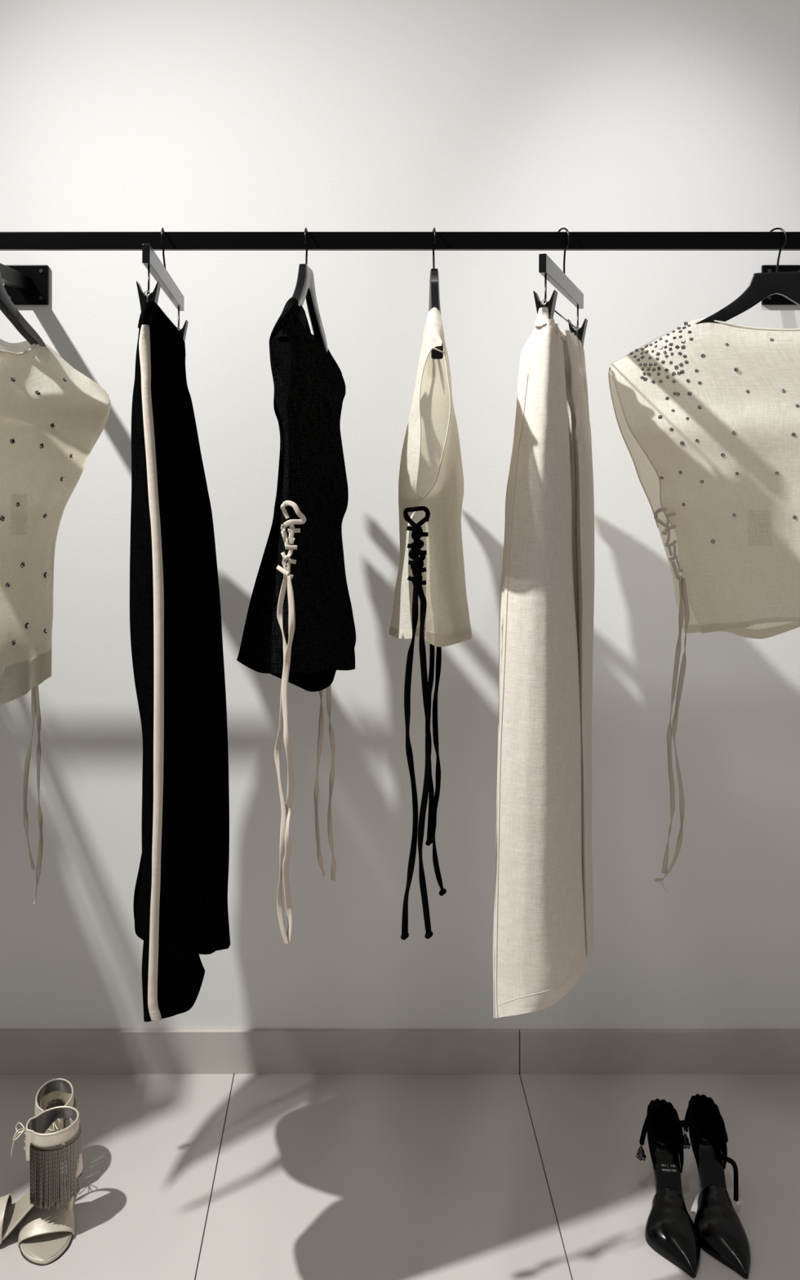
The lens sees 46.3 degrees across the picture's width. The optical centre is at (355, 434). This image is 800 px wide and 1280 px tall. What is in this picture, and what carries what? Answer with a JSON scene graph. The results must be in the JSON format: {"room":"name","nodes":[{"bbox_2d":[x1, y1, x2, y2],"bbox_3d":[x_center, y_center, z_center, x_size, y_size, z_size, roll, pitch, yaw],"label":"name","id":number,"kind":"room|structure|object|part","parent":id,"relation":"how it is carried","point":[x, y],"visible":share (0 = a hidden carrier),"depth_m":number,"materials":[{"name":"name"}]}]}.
{"room":"clothing store","nodes":[
{"label":"clothing store","id":0,"kind":"room"},
{"bbox_2d":[0,0,799,1030],"bbox_3d":[0.000,-0.407,2.031,6.400,3.500,0.120,0,0,0],"label":"wall","id":1,"kind":"structure","parent":0,"point":[116,115],"depth_m":1.97,"materials":[{"name":"white paint"}]},
{"bbox_2d":[0,1029,799,1073],"bbox_3d":[0.000,1.299,1.966,6.400,0.088,0.010,0,0,0],"label":"baseboard","id":2,"kind":"structure","parent":1,"relation":"attached to","point":[21,1051],"depth_m":1.96,"materials":[{"name":"grey paint"}]},
{"bbox_2d":[0,231,799,305],"bbox_3d":[0.100,-0.315,1.746,2.800,0.084,0.451,0,0,0],"label":"rail","id":3,"kind":"object","parent":1,"relation":"attached to","point":[24,285],"visible":0.77,"depth_m":1.52,"materials":[{"name":"black metal"}]},
{"bbox_3d":[-0.694,-0.316,1.748,0.024,0.028,0.430,0,0,0],"label":"bracket arm","id":4,"kind":"part","parent":3,"relation":"part of","materials":[{"name":"black metal"}]},
{"bbox_2d":[0,273,45,346],"bbox_3d":[-0.606,-0.236,1.528,0.017,0.205,0.384,0,0,11],"label":"clothes hanger","id":5,"kind":"object","parent":3,"relation":"hanging from","point":[7,307],"visible":0.88,"depth_m":1.61,"materials":[{"name":"black wood"}]},
{"bbox_2d":[0,338,111,906],"bbox_3d":[-0.600,0.297,1.547,0.168,1.019,0.465,0,0,34],"label":"jewelled top","id":6,"kind":"object","parent":5,"relation":"hanging from","point":[53,415],"visible":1,"depth_m":1.56,"materials":[{"name":"beige fabric"}]},
{"bbox_3d":[-0.694,-0.315,1.966,0.092,0.084,0.009,0,0,0],"label":"wall plate","id":7,"kind":"part","parent":3,"relation":"part of","materials":[{"name":"black metal"}]},
{"bbox_2d":[136,227,188,341],"bbox_3d":[-0.312,-0.242,1.532,0.032,0.193,0.393,0,0,-3],"label":"hanger","id":8,"kind":"object","parent":3,"relation":"hanging from","point":[150,260],"visible":0.76,"depth_m":1.43,"materials":[{"name":"black wood"}]},
{"bbox_3d":[-0.312,-0.217,1.526,0.004,0.062,0.337,0,0,-3],"label":"wire frame","id":9,"kind":"part","parent":8,"relation":"part of","materials":[{"name":"silver metal"}]},
{"bbox_2d":[129,301,230,1022],"bbox_3d":[-0.285,0.350,1.540,0.177,1.083,0.394,0,0,-15],"label":"trousers","id":10,"kind":"object","parent":8,"relation":"hanging from","point":[180,904],"visible":1,"depth_m":1.39,"materials":[{"name":"black fabric"}]},
{"bbox_2d":[277,227,328,352],"bbox_3d":[-0.081,-0.236,1.528,0.017,0.206,0.374,0,0,7],"label":"clothes hanger","id":11,"kind":"object","parent":3,"relation":"hanging from","point":[304,289],"visible":0.78,"depth_m":1.54,"materials":[{"name":"black wood"}]},
{"bbox_2d":[236,297,355,944],"bbox_3d":[-0.078,0.287,1.560,0.174,0.993,0.522,0,0,17],"label":"sleeveless top","id":12,"kind":"object","parent":11,"relation":"hanging from","point":[300,630],"visible":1,"depth_m":1.43,"materials":[{"name":"black fabric"}]},
{"bbox_2d":[428,227,443,359],"bbox_3d":[0.128,-0.223,1.528,0.017,0.232,0.414,0,0,4],"label":"clothes hanger","id":13,"kind":"object","parent":3,"relation":"hanging from","point":[434,297],"visible":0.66,"depth_m":1.47,"materials":[{"name":"black wood"}]},
{"bbox_2d":[388,306,471,939],"bbox_3d":[0.125,0.294,1.545,0.131,0.994,0.512,0,0,9],"label":"sleeveless top","id":14,"kind":"object","parent":13,"relation":"hanging from","point":[430,602],"visible":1,"depth_m":1.43,"materials":[{"name":"beige fabric"}]},
{"bbox_2d":[533,227,587,348],"bbox_3d":[0.341,-0.243,1.532,0.032,0.192,0.372,0,0,22],"label":"hanger","id":15,"kind":"object","parent":3,"relation":"hanging from","point":[548,269],"visible":0.8,"depth_m":1.48,"materials":[{"name":"black wood"}]},
{"bbox_2d":[493,306,594,1017],"bbox_3d":[0.341,0.358,1.527,0.125,1.089,0.414,0,0,33],"label":"trousers","id":16,"kind":"object","parent":15,"relation":"hanging from","point":[543,928],"visible":1,"depth_m":1.36,"materials":[{"name":"beige fabric"}]},
{"bbox_3d":[0.365,0.368,1.600,0.085,1.070,0.265,0,0,18],"label":"leg","id":17,"kind":"part","parent":16,"relation":"part of","materials":[{"name":"beige fabric"}]},
{"bbox_3d":[0.339,-0.213,1.529,0.004,0.053,0.317,0,0,22],"label":"wire frame","id":18,"kind":"part","parent":15,"relation":"part of","materials":[{"name":"silver metal"}]},
{"bbox_2d":[694,227,799,324],"bbox_3d":[0.688,-0.231,1.528,0.384,0.215,0.030,0,0,16],"label":"clothes hanger","id":19,"kind":"object","parent":3,"relation":"hanging from","point":[786,284],"visible":0.86,"depth_m":1.53,"materials":[{"name":"black wood"}]},
{"bbox_2d":[608,317,799,891],"bbox_3d":[0.685,0.277,1.535,0.499,0.945,0.172,0,0,0],"label":"jewelled top","id":20,"kind":"object","parent":19,"relation":"hanging from","point":[708,414],"visible":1,"depth_m":1.50,"materials":[{"name":"beige fabric"}]},
{"bbox_3d":[0.902,-0.315,1.966,0.092,0.084,0.009,0,0,0],"label":"wall plate","id":21,"kind":"part","parent":3,"relation":"part of","materials":[{"name":"black metal"}]},
{"bbox_2d":[0,1072,799,1279],"bbox_3d":[0.000,1.368,-0.179,6.400,0.050,4.300,0,0,0],"label":"floor","id":22,"kind":"structure","parent":0,"point":[185,1176],"depth_m":1.69,"materials":[{"name":"tile"}]},
{"bbox_2d":[0,1106,83,1244],"bbox_3d":[-0.577,1.252,1.571,0.224,0.182,0.093,0,0,0],"label":"sandal","id":23,"kind":"object","parent":22,"relation":"on","point":[52,1170],"visible":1,"depth_m":1.56,"materials":[{"name":"beige leather"}]},
{"bbox_2d":[17,1078,76,1266],"bbox_3d":[-0.531,1.264,1.615,0.092,0.158,0.220,0,0,-16],"label":"sandal","id":24,"kind":"object","parent":22,"relation":"on","point":[45,1235],"visible":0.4,"depth_m":1.56,"materials":[{"name":"beige leather"}]},
{"bbox_2d":[635,1098,700,1277],"bbox_3d":[0.533,1.275,1.600,0.098,0.137,0.218,0,0,15],"label":"shoe","id":25,"kind":"object","parent":22,"relation":"on","point":[670,1231],"visible":1,"depth_m":1.60,"materials":[{"name":"black leather"}]},
{"bbox_2d":[647,1103,684,1173],"bbox_3d":[0.551,1.257,1.668,0.058,0.080,0.071,0,0,0],"label":"heels","id":26,"kind":"structure","parent":25,"relation":"on","point":[661,1120],"depth_m":1.69,"materials":[{"name":"black leather"}]},
{"bbox_2d":[683,1093,751,1279],"bbox_3d":[0.615,1.278,1.604,0.095,0.132,0.232,0,0,12],"label":"shoe","id":27,"kind":"object","parent":22,"relation":"on","point":[721,1233],"visible":0.97,"depth_m":1.60,"materials":[{"name":"black leather"}]},
{"bbox_2d":[688,1098,727,1168],"bbox_3d":[0.630,1.257,1.678,0.058,0.080,0.074,0,0,0],"label":"heels","id":28,"kind":"structure","parent":27,"relation":"on","point":[705,1116],"depth_m":1.70,"materials":[{"name":"black leather"}]}
]}

